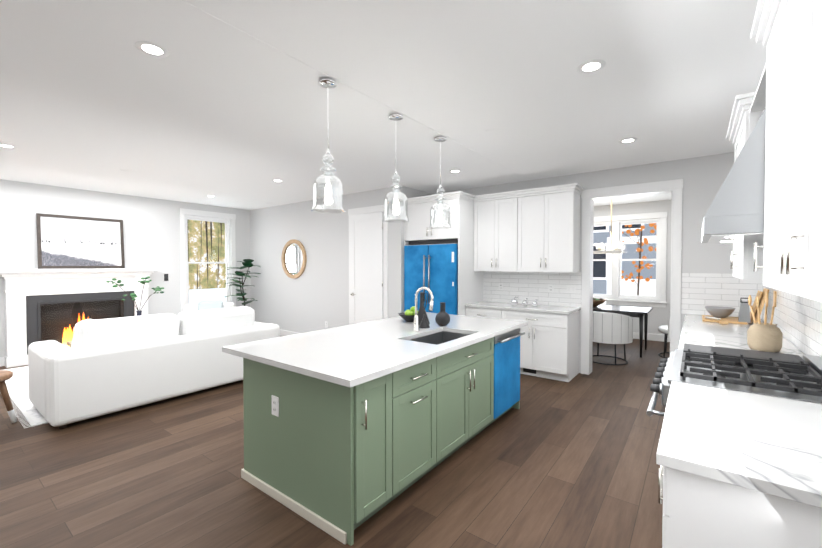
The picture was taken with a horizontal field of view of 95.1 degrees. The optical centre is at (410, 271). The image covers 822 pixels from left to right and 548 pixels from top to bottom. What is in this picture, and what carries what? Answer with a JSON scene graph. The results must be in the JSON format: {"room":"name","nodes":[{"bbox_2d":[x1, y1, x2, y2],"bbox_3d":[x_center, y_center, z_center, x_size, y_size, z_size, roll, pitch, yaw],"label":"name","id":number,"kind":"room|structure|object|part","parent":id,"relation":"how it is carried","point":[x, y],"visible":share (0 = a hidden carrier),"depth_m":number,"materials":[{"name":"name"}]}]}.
{"room":"open-plan kitchen","nodes":[
{"label":"open-plan kitchen","id":0,"kind":"room"},
{"bbox_2d":[0,179,250,356],"bbox_3d":[-5.855,0.008,6.012,0.120,2.780,7.140,1,1,37],"label":"wall","id":1,"kind":"structure","parent":0,"point":[151,229],"depth_m":6.85,"materials":[{"name":"grey paint"}]},
{"bbox_2d":[0,357,4,366],"bbox_3d":[-6.969,1.358,4.448,0.019,0.135,2.965,1,1,37],"label":"baseboard","id":2,"kind":"structure","parent":1,"relation":"attached to","point":[2,359],"depth_m":5.60,"materials":[{"name":"white"}]},
{"bbox_2d":[179,208,235,311],"bbox_3d":[-4.264,-0.121,7.972,0.050,2.320,1.170,1,1,37],"label":"window frame","id":3,"kind":"structure","parent":1,"relation":"attached to","point":[182,212],"depth_m":7.67,"materials":[{"name":"white wood"}]},
{"bbox_2d":[185,215,230,303],"bbox_3d":[-4.333,-0.127,8.024,0.098,2.076,0.946,1,1,37],"label":"living room window","id":4,"kind":"structure","parent":1,"relation":"in","point":[227,222],"depth_m":8.12,"materials":[{"name":"white"}]},
{"bbox_2d":[280,329,299,335],"bbox_3d":[-2.419,1.301,7.751,3.290,0.135,0.016,1,1,37],"label":"baseboard","id":5,"kind":"structure","parent":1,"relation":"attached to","point":[282,332],"depth_m":7.89,"materials":[{"name":"white wood"}]},
{"bbox_2d":[250,186,405,332],"bbox_3d":[-1.919,-0.016,7.411,4.470,2.780,0.158,1,1,37],"label":"wall","id":6,"kind":"structure","parent":0,"point":[314,296],"depth_m":7.41,"materials":[{"name":"grey paint"}]},
{"bbox_3d":[-2.401,-0.266,7.695,0.800,0.800,0.035,1,1,37],"label":"round mirror","id":7,"kind":"part","parent":6,"relation":"part of","materials":[{"name":"white mirror"}]},
{"bbox_2d":[350,212,382,324],"bbox_3d":[-0.776,0.192,6.411,0.732,2.374,0.133,1,1,37],"label":"pantry door","id":8,"kind":"structure","parent":6,"relation":"attached to","point":[366,267],"depth_m":6.41,"materials":[{"name":"white wood"}]},
{"bbox_2d":[0,336,669,547],"bbox_3d":[-1.019,1.466,5.012,9.070,0.100,11.340,1,1,37],"label":"floor","id":9,"kind":"structure","parent":0,"point":[550,463],"depth_m":2.62,"materials":[{"name":"brown wood"}]},
{"bbox_2d":[0,370,16,422],"bbox_3d":[-3.905,1.195,3.455,0.370,0.500,0.394,1,1,37],"label":"stool","id":10,"kind":"object","parent":9,"relation":"on","point":[6,375],"visible":1,"depth_m":3.54,"materials":[{"name":"brown wood"}]},
{"bbox_2d":[4,366,48,427],"bbox_3d":[-3.848,1.399,5.540,2.980,0.012,2.970,1,1,37],"label":"rug","id":11,"kind":"object","parent":9,"relation":"on","point":[17,383],"visible":0.21,"depth_m":4.25,"materials":[{"name":"white fabric"}]},
{"bbox_2d":[28,306,279,428],"bbox_3d":[-2.923,0.943,4.575,1.110,0.935,2.320,1,1,37],"label":"sofa","id":12,"kind":"object","parent":11,"relation":"on","point":[99,367],"visible":0.85,"depth_m":3.89,"materials":[{"name":"white fabric"}]},
{"bbox_2d":[184,301,234,311],"bbox_3d":[-3.792,0.971,7.164,0.900,0.790,0.840,-1,1,-33],"label":"armchair","id":13,"kind":"object","parent":11,"relation":"on","point":[207,305],"visible":0.15,"depth_m":7.26,"materials":[{"name":"white fabric"}]},
{"bbox_3d":[-4.129,1.176,5.479,0.700,0.438,1.200,1,1,37],"label":"coffee table","id":14,"kind":"object","parent":11,"relation":"on","visible":0},
{"bbox_2d":[106,276,163,315],"bbox_3d":[-3.926,0.512,5.395,0.211,0.892,0.694,1,1,37],"label":"potted plant","id":15,"kind":"object","parent":14,"relation":"on","point":[133,296],"visible":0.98,"depth_m":5.38,"materials":[{"name":"green plant"}]},
{"bbox_2d":[0,268,158,367],"bbox_3d":[-5.414,0.669,6.241,0.315,1.450,2.060,1,1,37],"label":"fireplace","id":16,"kind":"object","parent":9,"relation":"on","point":[57,305],"visible":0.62,"depth_m":6.03,"materials":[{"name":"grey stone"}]},
{"bbox_2d":[36,213,124,268],"bbox_3d":[-5.474,-0.490,6.286,0.099,0.867,1.110,1,1,37],"label":"picture","id":17,"kind":"object","parent":16,"relation":"on","point":[69,242],"visible":1,"depth_m":6.24,"materials":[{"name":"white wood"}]},
{"bbox_2d":[225,259,260,305],"bbox_3d":[-3.476,0.544,7.979,0.926,1.636,0.848,1,1,37],"label":"fiddle-leaf fig plant","id":18,"kind":"object","parent":9,"relation":"on","point":[246,263],"visible":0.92,"depth_m":8.03,"materials":[{"name":"green plant"}]},
{"bbox_2d":[239,324,527,545],"bbox_3d":[0.002,1.003,3.269,1.181,0.885,2.435,1,1,37],"label":"kitchen island","id":19,"kind":"object","parent":9,"relation":"on","point":[349,430],"depth_m":2.36,"materials":[{"name":"green paint"}]},
{"bbox_2d":[222,328,449,387],"bbox_3d":[-0.532,0.553,2.690,1.310,0.035,0.990,1,1,37],"label":"island countertop","id":20,"kind":"structure","parent":19,"relation":"on","point":[332,355],"depth_m":2.49,"materials":[{"name":"white stone"}]},
{"bbox_2d":[342,320,493,347],"bbox_3d":[-0.028,0.541,3.356,1.310,0.035,0.680,1,1,37],"label":"island countertop","id":21,"kind":"structure","parent":19,"relation":"on","point":[377,327],"depth_m":3.35,"materials":[{"name":"white stone"}]},
{"bbox_2d":[398,306,417,321],"bbox_3d":[-0.002,0.437,3.911,0.270,0.152,0.270,1,1,37],"label":"bowl","id":22,"kind":"object","parent":21,"relation":"on","point":[408,315],"visible":0.73,"depth_m":3.85,"materials":[{"name":"black ceramic"}]},
{"bbox_2d":[413,287,432,331],"bbox_3d":[0.099,0.326,3.276,0.210,0.396,0.084,1,1,37],"label":"faucet","id":23,"kind":"object","parent":21,"relation":"on","point":[416,325],"visible":1,"depth_m":3.31,"materials":[{"name":"silver metal"}]},
{"bbox_2d":[417,292,429,324],"bbox_3d":[0.110,0.359,3.725,0.156,0.315,0.156,1,1,37],"label":"vase","id":24,"kind":"object","parent":21,"relation":"on","point":[421,312],"visible":0.79,"depth_m":3.70,"materials":[{"name":"black ceramic"}]},
{"bbox_2d":[419,315,429,328],"bbox_3d":[0.125,0.460,3.515,0.104,0.120,0.104,1,1,37],"label":"vase","id":25,"kind":"object","parent":21,"relation":"on","point":[424,324],"visible":1,"depth_m":3.49,"materials":[{"name":"black ceramic"}]},
{"bbox_2d":[410,328,469,343],"bbox_3d":[0.247,0.657,3.150,0.392,0.213,0.692,1,1,37],"label":"sink","id":26,"kind":"object","parent":21,"relation":"in","point":[431,337],"depth_m":3.43,"materials":[{"name":"black metal"}]},
{"bbox_2d":[386,312,527,335],"bbox_3d":[0.437,0.531,3.970,1.310,0.035,0.860,1,1,37],"label":"island countertop","id":27,"kind":"structure","parent":19,"relation":"on","point":[457,323],"depth_m":3.77,"materials":[{"name":"white stone"}]},
{"bbox_2d":[435,302,449,325],"bbox_3d":[0.307,0.407,3.639,0.144,0.222,0.144,1,1,37],"label":"vase","id":28,"kind":"object","parent":27,"relation":"on","point":[442,317],"visible":1,"depth_m":3.60,"materials":[{"name":"black ceramic"}]},
{"bbox_2d":[404,239,457,314],"bbox_3d":[0.487,0.443,6.046,0.947,1.880,0.859,1,1,37],"label":"fridge","id":29,"kind":"object","parent":9,"relation":"on","point":[432,265],"visible":0.52,"depth_m":5.69,"materials":[{"name":"blue painted metal"},{"name":"stainless steel"}]},
{"bbox_2d":[402,191,483,315],"bbox_3d":[0.540,0.112,6.070,1.067,2.570,0.847,1,1,37],"label":"cabinet","id":30,"kind":"object","parent":9,"relation":"on","point":[460,204],"visible":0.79,"depth_m":5.71,"materials":[{"name":"white wood"}]},
{"bbox_2d":[465,305,504,318],"bbox_3d":[1.251,0.961,5.690,0.639,0.885,0.620,1,1,37],"label":"base cabinet","id":31,"kind":"object","parent":9,"relation":"on","point":[470,310],"depth_m":5.45,"materials":[{"name":"white wood"}]},
{"bbox_2d":[505,309,580,381],"bbox_3d":[1.784,0.968,5.287,0.941,0.885,0.620,1,1,37],"label":"base cabinet","id":32,"kind":"object","parent":9,"relation":"on","point":[549,343],"depth_m":4.96,"materials":[{"name":"white wood"}]},
{"bbox_2d":[473,301,580,312],"bbox_3d":[1.583,0.506,5.425,1.478,0.035,0.630,1,1,37],"label":"countertop","id":33,"kind":"structure","parent":32,"relation":"on","point":[484,304],"depth_m":5.23,"materials":[{"name":"white stone"}]},
{"bbox_2d":[511,297,517,304],"bbox_3d":[1.512,0.423,5.499,0.100,0.126,0.100,1,1,37],"label":"apple","id":34,"kind":"object","parent":33,"relation":"on","point":[514,301],"visible":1,"depth_m":5.47,"materials":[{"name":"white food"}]},
{"bbox_2d":[522,298,527,305],"bbox_3d":[1.645,0.433,5.424,0.084,0.107,0.084,1,1,37],"label":"apple","id":35,"kind":"object","parent":33,"relation":"on","point":[524,302],"visible":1,"depth_m":5.40,"materials":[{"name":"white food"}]},
{"bbox_2d":[592,311,632,365],"bbox_3d":[3.059,0.999,5.895,0.714,0.797,0.660,1,1,37],"label":"dining chair","id":36,"kind":"object","parent":9,"relation":"on","point":[612,328],"visible":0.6,"depth_m":5.60,"materials":[{"name":"grey fabric"},{"name":"black metal"}]},
{"bbox_2d":[593,305,651,356],"bbox_3d":[3.319,1.006,6.927,1.830,0.748,0.900,1,1,37],"label":"dining table","id":37,"kind":"object","parent":9,"relation":"on","point":[641,313],"visible":0.5,"depth_m":6.42,"materials":[{"name":"black"}]},
{"bbox_2d":[593,298,605,306],"bbox_3d":[3.331,0.553,6.910,0.480,0.157,0.480,1,1,37],"label":"centerpiece bowl","id":38,"kind":"object","parent":37,"relation":"on","point":[596,302],"visible":0.54,"depth_m":6.74,"materials":[{"name":"brown wood"}]},
{"bbox_2d":[658,318,669,358],"bbox_3d":[4.405,0.995,6.105,0.656,0.797,0.716,1,1,37],"label":"dining chair","id":39,"kind":"object","parent":9,"relation":"on","point":[665,329],"visible":0.29,"depth_m":6.09,"materials":[{"name":"white fabric"}]},
{"bbox_2d":[646,344,821,415],"bbox_3d":[1.804,0.974,2.084,0.784,0.985,0.880,1,1,37],"label":"range","id":40,"kind":"object","parent":9,"relation":"on","point":[788,376],"visible":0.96,"depth_m":1.98,"materials":[{"name":"silver metal"}]},
{"bbox_2d":[658,466,821,547],"bbox_3d":[1.320,1.036,1.342,0.659,0.885,0.882,1,1,37],"label":"base cabinet","id":41,"kind":"object","parent":9,"relation":"on","point":[698,512],"depth_m":1.09,"materials":[{"name":"white wood"}]},
{"bbox_2d":[656,382,821,509],"bbox_3d":[1.304,0.576,1.327,0.674,0.035,0.912,1,1,37],"label":"countertop","id":42,"kind":"structure","parent":41,"relation":"on","point":[761,444],"depth_m":1.24,"materials":[{"name":"white stone"}]},
{"bbox_2d":[0,0,766,209],"bbox_3d":[-1.019,-1.413,4.962,9.070,0.102,11.340,1,1,37],"label":"ceiling","id":43,"kind":"structure","parent":0,"point":[231,104],"depth_m":2.76,"materials":[{"name":"white paint"}]},
{"bbox_2d":[0,143,16,148],"bbox_3d":[-4.325,-1.345,4.016,0.170,0.003,0.170,0,1,10],"label":"recessed light","id":44,"kind":"object","parent":43,"relation":"in","point":[1,145],"depth_m":4.03,"materials":[{"name":"white plastic"}]},
{"bbox_2d":[134,41,169,57],"bbox_3d":[-1.529,-1.314,2.223,0.170,0.003,0.170,0,1,10],"label":"recessed light","id":45,"kind":"object","parent":43,"relation":"in","point":[151,48],"depth_m":2.22,"materials":[{"name":"white plastic"}]},
{"bbox_2d":[311,78,344,212],"bbox_3d":[-0.575,-0.873,2.608,0.232,0.899,0.232,1,1,37],"label":"pendant light","id":46,"kind":"object","parent":43,"relation":"hanging from","point":[327,82],"visible":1,"depth_m":2.59,"materials":[{"name":"clear glass"}]},
{"bbox_2d":[383,113,408,222],"bbox_3d":[-0.129,-0.883,3.198,0.232,0.899,0.232,1,1,37],"label":"pendant light","id":47,"kind":"object","parent":43,"relation":"hanging from","point":[395,117],"visible":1,"depth_m":3.18,"materials":[{"name":"clear glass"}]},
{"bbox_2d":[429,136,451,228],"bbox_3d":[0.294,-0.893,3.757,0.232,0.899,0.232,1,1,37],"label":"pendant light","id":48,"kind":"object","parent":43,"relation":"hanging from","point":[440,139],"visible":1,"depth_m":3.74,"materials":[{"name":"clear glass"}]},
{"bbox_2d":[449,170,460,172],"bbox_3d":[0.600,-1.364,5.103,0.170,0.003,0.170,0,1,10],"label":"recessed light","id":49,"kind":"object","parent":43,"relation":"in","point":[451,171],"depth_m":5.10,"materials":[{"name":"white plastic"}]},
{"bbox_2d":[577,59,605,73],"bbox_3d":[1.158,-1.318,2.416,0.170,0.003,0.170,0,1,10],"label":"recessed light","id":50,"kind":"object","parent":43,"relation":"in","point":[586,67],"depth_m":2.41,"materials":[{"name":"white plastic"}]},
{"bbox_2d":[593,242,624,253],"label":"chandelier","id":51,"kind":"object","parent":43,"relation":"hanging from","point":[619,250],"depth_m":6.66,"materials":[{"name":"white glass"}]},
{"bbox_2d":[611,199,611,237],"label":"chandelier","id":52,"kind":"object","parent":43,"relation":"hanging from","point":[611,199],"depth_m":6.70,"materials":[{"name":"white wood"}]},
{"bbox_2d":[618,138,637,143],"bbox_3d":[2.219,-1.342,3.847,0.170,0.003,0.170,1,1,28],"label":"recessed light","id":53,"kind":"object","parent":43,"relation":"in","point":[628,140],"depth_m":3.84,"materials":[{"name":"white plastic"}]},
{"bbox_2d":[406,187,431,197],"bbox_3d":[0.144,-0.001,6.533,0.120,2.780,0.930,1,1,37],"label":"wall","id":54,"kind":"structure","parent":0,"point":[411,193],"depth_m":6.30,"materials":[{"name":"grey paint"}]},
{"bbox_2d":[348,204,387,324],"bbox_3d":[-0.746,0.138,6.461,0.930,2.505,0.025,1,1,37],"label":"door frame","id":55,"kind":"structure","parent":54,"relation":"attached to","point":[379,208],"depth_m":6.22,"materials":[{"name":"white wood"}]},
{"bbox_2d":[432,152,762,372],"bbox_3d":[2.205,0.018,5.446,4.480,2.780,0.178,1,1,37],"label":"wall","id":56,"kind":"structure","parent":0,"point":[708,278],"depth_m":4.52,"materials":[{"name":"grey paint"}]},
{"bbox_2d":[474,183,583,271],"bbox_3d":[1.664,-0.583,5.489,1.508,1.160,0.400,1,1,37],"label":"upper cabinet","id":57,"kind":"object","parent":56,"relation":"attached to","point":[532,230],"visible":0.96,"depth_m":5.30,"materials":[{"name":"white wood"}]},
{"bbox_2d":[548,284,553,292],"bbox_3d":[2.032,0.238,5.463,0.075,0.120,0.009,1,1,37],"label":"outlet","id":58,"kind":"object","parent":56,"relation":"attached to","point":[550,286],"depth_m":5.46,"materials":[{"name":"white plastic"}]},
{"bbox_2d":[567,285,575,293],"bbox_3d":[2.254,0.240,5.295,0.120,0.120,0.009,1,1,37],"label":"outlet","id":59,"kind":"object","parent":56,"relation":"attached to","point":[571,288],"depth_m":5.29,"materials":[{"name":"white plastic"}]},
{"bbox_2d":[581,179,683,374],"bbox_3d":[2.868,0.147,4.949,1.140,2.540,0.215,1,1,37],"label":"door frame","id":60,"kind":"structure","parent":56,"relation":"attached to","point":[590,196],"depth_m":5.15,"materials":[{"name":"white wood"}]},
{"bbox_2d":[594,200,671,334],"bbox_3d":[4.219,-0.027,8.058,4.180,2.780,0.120,1,1,37],"label":"wall","id":61,"kind":"structure","parent":0,"point":[658,317],"depth_m":7.51,"materials":[{"name":"grey paint"}]},
{"bbox_2d":[593,218,660,300],"bbox_3d":[4.331,-0.256,7.953,1.596,1.636,0.128,1,1,37],"label":"nook window","id":62,"kind":"structure","parent":61,"relation":"in","point":[615,277],"depth_m":7.87,"materials":[{"name":"white"}]},
{"bbox_2d":[633,332,669,341],"bbox_3d":[4.178,1.296,8.027,4.180,0.135,0.016,1,1,37],"label":"baseboard","id":63,"kind":"structure","parent":61,"relation":"attached to","point":[656,337],"depth_m":7.52,"materials":[{"name":"white"}]},
{"bbox_2d":[678,314,805,358],"bbox_3d":[2.842,0.541,3.359,0.674,0.035,2.408,1,1,37],"label":"countertop","id":64,"kind":"structure","parent":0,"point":[696,331],"depth_m":3.13,"materials":[{"name":"white stone"}]},
{"bbox_2d":[702,315,747,324],"bbox_3d":[3.287,0.503,3.958,0.350,0.018,0.600,1,1,37],"label":"serving board","id":65,"kind":"object","parent":64,"relation":"on","point":[729,319],"visible":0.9,"depth_m":3.85,"materials":[{"name":"brown wood"}]},
{"bbox_2d":[705,316,720,319],"bbox_3d":[3.142,0.484,3.916,0.062,0.020,0.153,0,1,-12],"label":"bowls","id":66,"kind":"object","parent":65,"relation":"on","point":[712,318],"visible":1,"depth_m":3.90,"materials":[{"name":"white ceramic"}]},
{"bbox_2d":[705,306,735,317],"bbox_3d":[3.339,0.437,4.067,0.260,0.108,0.260,1,1,37],"label":"bowl","id":67,"kind":"object","parent":65,"relation":"on","point":[719,312],"visible":1,"depth_m":4.01,"materials":[{"name":"grey ceramic"}]},
{"bbox_2d":[738,298,750,322],"bbox_3d":[3.326,0.376,3.750,0.090,0.240,0.068,1,1,37],"label":"grater","id":68,"kind":"object","parent":65,"relation":"on","point":[744,313],"visible":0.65,"depth_m":3.73,"materials":[{"name":"silver metal"}]},
{"bbox_2d":[747,290,782,351],"bbox_3d":[2.441,0.334,2.597,0.180,0.404,0.203,1,1,37],"label":"utensil crock","id":69,"kind":"object","parent":64,"relation":"on","point":[765,336],"visible":1,"depth_m":2.55,"materials":[{"name":"ceramic"}]},
{"bbox_2d":[749,288,768,323],"bbox_3d":[3.476,0.339,3.768,0.131,0.351,0.310,1,1,37],"label":"wooden utensils","id":70,"kind":"object","parent":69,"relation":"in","point":[761,294],"visible":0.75,"depth_m":3.73,"materials":[{"name":"brown wood"}]},
{"bbox_2d":[762,285,821,357],"bbox_3d":[2.547,0.072,2.290,0.128,2.780,11.340,1,1,37],"label":"wall","id":71,"kind":"structure","parent":0,"point":[797,319],"depth_m":2.66,"materials":[{"name":"white tile"}]},
{"bbox_2d":[701,108,765,243],"bbox_3d":[1.898,-0.585,1.986,0.562,0.816,0.880,1,1,37],"label":"range hood","id":72,"kind":"object","parent":71,"relation":"attached to","point":[734,213],"visible":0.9,"depth_m":1.73,"materials":[{"name":"silver metal"}]},
{"bbox_2d":[726,0,821,301],"bbox_3d":[1.875,-0.520,1.822,0.400,1.160,2.940,1,1,37],"label":"upper cabinet","id":73,"kind":"object","parent":71,"relation":"attached to","point":[785,255],"visible":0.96,"depth_m":1.27,"materials":[{"name":"white wood"}]},
{"label":"outside","id":74,"kind":"structure","parent":0,"visible":0},
{"bbox_2d":[593,223,656,295],"bbox_3d":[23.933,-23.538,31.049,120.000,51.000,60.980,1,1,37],"label":"houses","id":75,"kind":"structure","parent":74,"point":[643,274],"depth_m":17.83,"materials":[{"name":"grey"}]},
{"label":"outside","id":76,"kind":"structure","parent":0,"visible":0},
{"bbox_2d":[188,220,225,303],"bbox_3d":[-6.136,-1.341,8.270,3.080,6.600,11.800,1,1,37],"label":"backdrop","id":77,"kind":"structure","parent":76,"point":[201,274],"depth_m":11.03,"materials":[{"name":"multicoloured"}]}
]}

